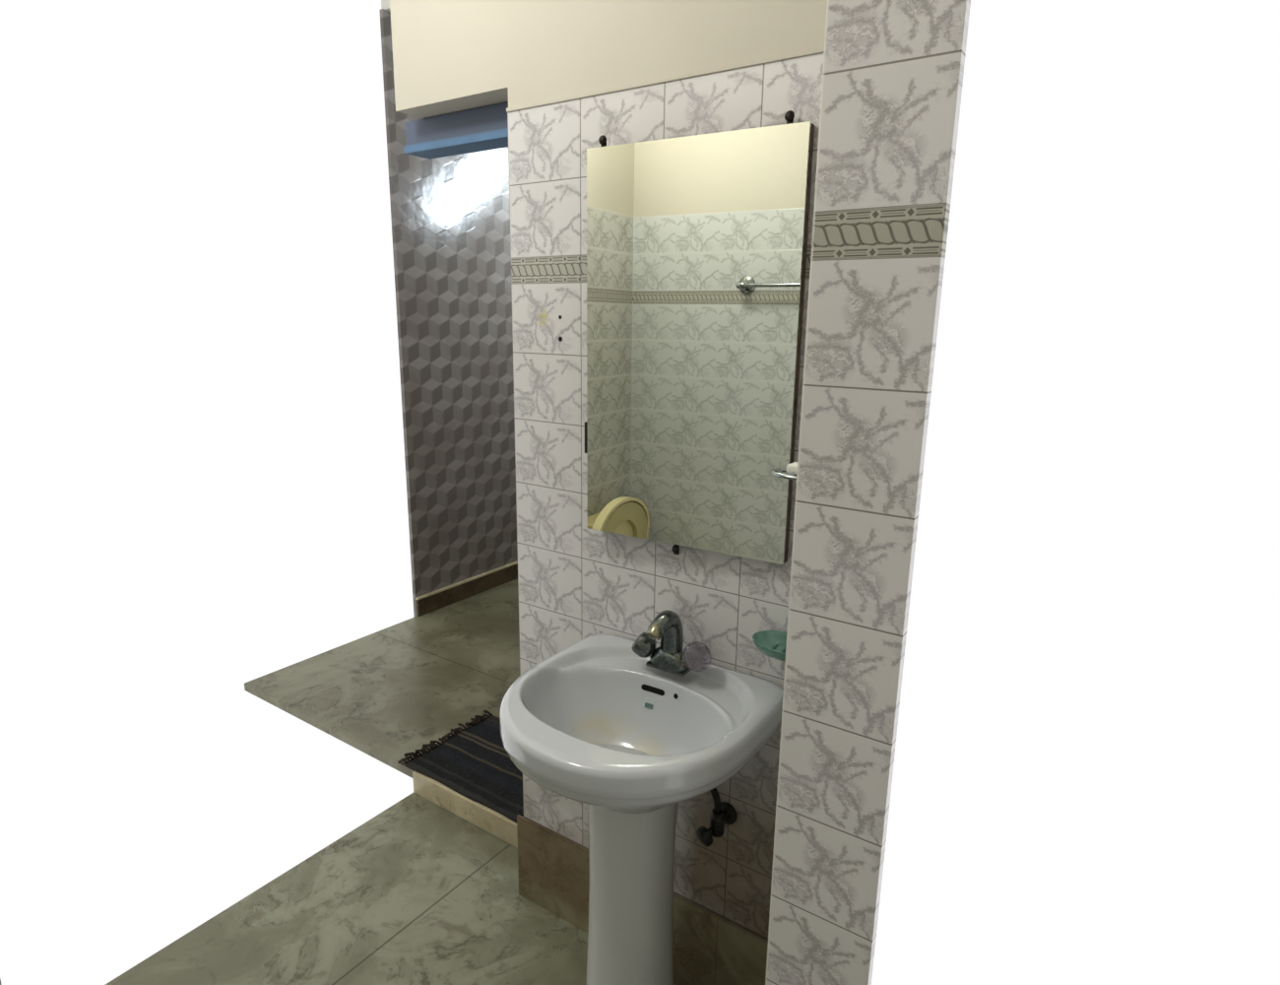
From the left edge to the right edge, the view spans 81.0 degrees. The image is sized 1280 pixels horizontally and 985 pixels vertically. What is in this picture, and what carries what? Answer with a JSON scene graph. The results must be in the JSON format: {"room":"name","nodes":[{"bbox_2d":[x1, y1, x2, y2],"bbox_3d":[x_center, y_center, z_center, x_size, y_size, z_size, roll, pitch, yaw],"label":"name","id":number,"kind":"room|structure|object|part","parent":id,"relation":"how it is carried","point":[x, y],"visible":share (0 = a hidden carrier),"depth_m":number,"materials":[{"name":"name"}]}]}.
{"room":"bathroom","nodes":[
{"label":"bathroom","id":0,"kind":"room"},
{"bbox_2d":[244,577,519,777],"bbox_3d":[-0.114,0.688,3.490,1.880,0.030,2.472,9,16,33],"label":"floor","id":1,"kind":"structure","parent":0,"point":[389,692],"depth_m":3.05,"materials":[{"name":"tile"}]},
{"bbox_2d":[397,709,523,822],"bbox_3d":[-0.418,0.895,2.461,0.681,0.020,0.405,9,16,33],"label":"striped rug","id":2,"kind":"object","parent":1,"relation":"on","point":[474,762],"visible":0.49,"depth_m":2.46,"materials":[{"name":"fabric"}]},
{"bbox_2d":[381,0,390,11],"bbox_3d":[0.190,-2.070,3.271,1.900,0.100,1.700,9,16,33],"label":"ceiling","id":3,"kind":"structure","parent":0,"point":[385,4],"depth_m":3.10,"materials":[{"name":"white paint"}]},
{"bbox_2d":[105,791,675,984],"bbox_3d":[-0.357,1.314,1.097,2.200,0.030,1.884,9,16,33],"label":"floor","id":4,"kind":"structure","parent":0,"point":[416,893],"depth_m":1.92,"materials":[{"name":"tile"}]},
{"bbox_2d":[499,633,783,984],"bbox_3d":[-0.030,0.786,1.480,0.478,0.836,0.457,9,16,33],"label":"basin","id":5,"kind":"object","parent":4,"relation":"on","point":[604,729],"visible":0.96,"depth_m":1.43,"materials":[{"name":"white ceramic"}]},
{"bbox_3d":[-0.026,0.493,1.412,0.478,0.236,0.457,9,16,33],"label":"bowl","id":6,"kind":"part","parent":5,"relation":"part of","materials":[{"name":"white ceramic"}]},
{"bbox_2d":[643,702,653,708],"bbox_3d":[0.018,0.428,1.503,0.019,0.009,0.004,9,15,30],"label":"print","id":7,"kind":"object","parent":5,"relation":"on","point":[647,705],"depth_m":1.50},
{"bbox_2d":[631,610,711,676],"bbox_3d":[0.051,0.298,1.483,0.175,0.126,0.099,9,16,33],"label":"mixer tap","id":8,"kind":"object","parent":5,"relation":"on","point":[667,626],"visible":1,"depth_m":1.49,"materials":[{"name":"silver metal"}]},
{"bbox_3d":[0.008,0.312,1.533,0.052,0.052,0.052,9,16,33],"label":"knob","id":9,"kind":"part","parent":8,"relation":"part of","materials":[{"name":"silver metal"}]},
{"bbox_3d":[0.051,0.282,1.487,0.049,0.097,0.087,9,16,33],"label":"spout","id":10,"kind":"part","parent":8,"relation":"part of","materials":[{"name":"silver metal"}]},
{"bbox_3d":[0.060,0.351,1.518,0.086,0.007,0.046,9,16,33],"label":"plate","id":11,"kind":"part","parent":8,"relation":"part of","materials":[{"name":"silver metal"}]},
{"bbox_3d":[0.111,0.322,1.472,0.057,0.058,0.059,9,16,33],"label":"knob","id":12,"kind":"part","parent":8,"relation":"part of","materials":[{"name":"plastic"}]},
{"bbox_2d":[379,8,517,616],"bbox_3d":[-0.639,-0.802,4.060,0.020,2.750,1.610,9,16,33],"label":"wall","id":13,"kind":"structure","parent":0,"point":[450,217],"depth_m":3.67,"materials":[{"name":"grey tile"}]},
{"bbox_2d":[415,560,517,616],"bbox_3d":[-0.643,0.426,4.334,0.014,0.086,1.610,9,16,33],"label":"baseboard","id":14,"kind":"structure","parent":13,"relation":"attached to","point":[442,599],"depth_m":3.93,"materials":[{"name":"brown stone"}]},
{"bbox_2d":[389,0,827,939],"bbox_3d":[-0.025,-0.238,1.659,1.228,2.750,0.200,9,16,33],"label":"wall","id":15,"kind":"structure","parent":0,"point":[576,582],"depth_m":1.57,"materials":[{"name":"tile"}]},
{"bbox_2d":[403,101,508,159],"bbox_3d":[-0.395,-0.864,1.790,0.420,0.075,0.080,9,16,33],"label":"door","id":16,"kind":"structure","parent":15,"relation":"in","point":[484,128],"depth_m":1.78,"materials":[{"name":"blue paint"}]},
{"bbox_2d":[412,770,517,847],"bbox_3d":[-0.380,1.000,2.222,0.850,0.075,0.030,9,16,33],"label":"trim","id":17,"kind":"structure","parent":15,"relation":"attached to","point":[479,814],"depth_m":2.31,"materials":[{"name":"beige tile"}]},
{"bbox_2d":[516,814,767,984],"bbox_3d":[0.032,1.026,1.768,0.860,0.240,0.008,9,16,33],"label":"baseboard","id":18,"kind":"structure","parent":15,"relation":"attached to","point":[710,948],"depth_m":1.73,"materials":[{"name":"brown tile"}]},
{"bbox_2d":[506,46,824,112],"bbox_3d":[0.068,-0.751,1.357,0.844,0.008,0.008,9,16,33],"label":"trim","id":19,"kind":"structure","parent":15,"relation":"attached to","point":[816,50],"depth_m":1.35,"materials":[{"name":"beige paint"}]},
{"bbox_2d":[584,110,814,564],"bbox_3d":[0.084,-0.264,1.423,0.450,0.802,0.023,9,15,30],"label":"wall mirror","id":20,"kind":"object","parent":15,"relation":"attached to","point":[697,244],"visible":1,"depth_m":1.39,"materials":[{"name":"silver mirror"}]},
{"bbox_2d":[696,787,737,846],"bbox_3d":[0.154,0.630,1.551,0.100,0.194,0.054,-9,16,-36],"label":"angle valve","id":21,"kind":"object","parent":15,"relation":"attached to","point":[724,812],"visible":0.8,"depth_m":1.54,"materials":[{"name":"metal"}]},
{"bbox_3d":[0.135,0.708,1.550,0.041,0.041,0.041,9,16,33],"label":"handle","id":22,"kind":"part","parent":21,"relation":"part of","materials":[{"name":"silver metal"}]},
{"bbox_2d":[752,630,786,661],"bbox_3d":[0.273,0.291,1.386,0.136,0.032,0.096,9,16,33],"label":"soap dish","id":23,"kind":"object","parent":15,"relation":"attached to","point":[773,643],"visible":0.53,"depth_m":1.42,"materials":[{"name":"green plastic"}]},
{"bbox_2d":[765,0,970,984],"bbox_3d":[0.369,-0.095,1.064,0.152,2.750,0.368,9,16,33],"label":"wall","id":24,"kind":"structure","parent":0,"point":[893,70],"depth_m":0.92,"materials":[{"name":"tile"}]},
{"bbox_2d":[770,468,797,480],"bbox_3d":[0.245,-0.028,1.127,0.103,0.032,0.062,9,16,33],"label":"soap holder","id":25,"kind":"object","parent":24,"relation":"attached to","point":[780,473],"visible":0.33,"depth_m":1.13,"materials":[{"name":"silver metal"}]},
{"bbox_2d":[786,461,797,473],"bbox_3d":[0.251,-0.035,1.121,0.056,0.013,0.032,9,16,33],"label":"soap bar","id":26,"kind":"object","parent":25,"relation":"on","point":[792,468],"visible":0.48,"depth_m":1.12,"materials":[{"name":"white"}]}
]}

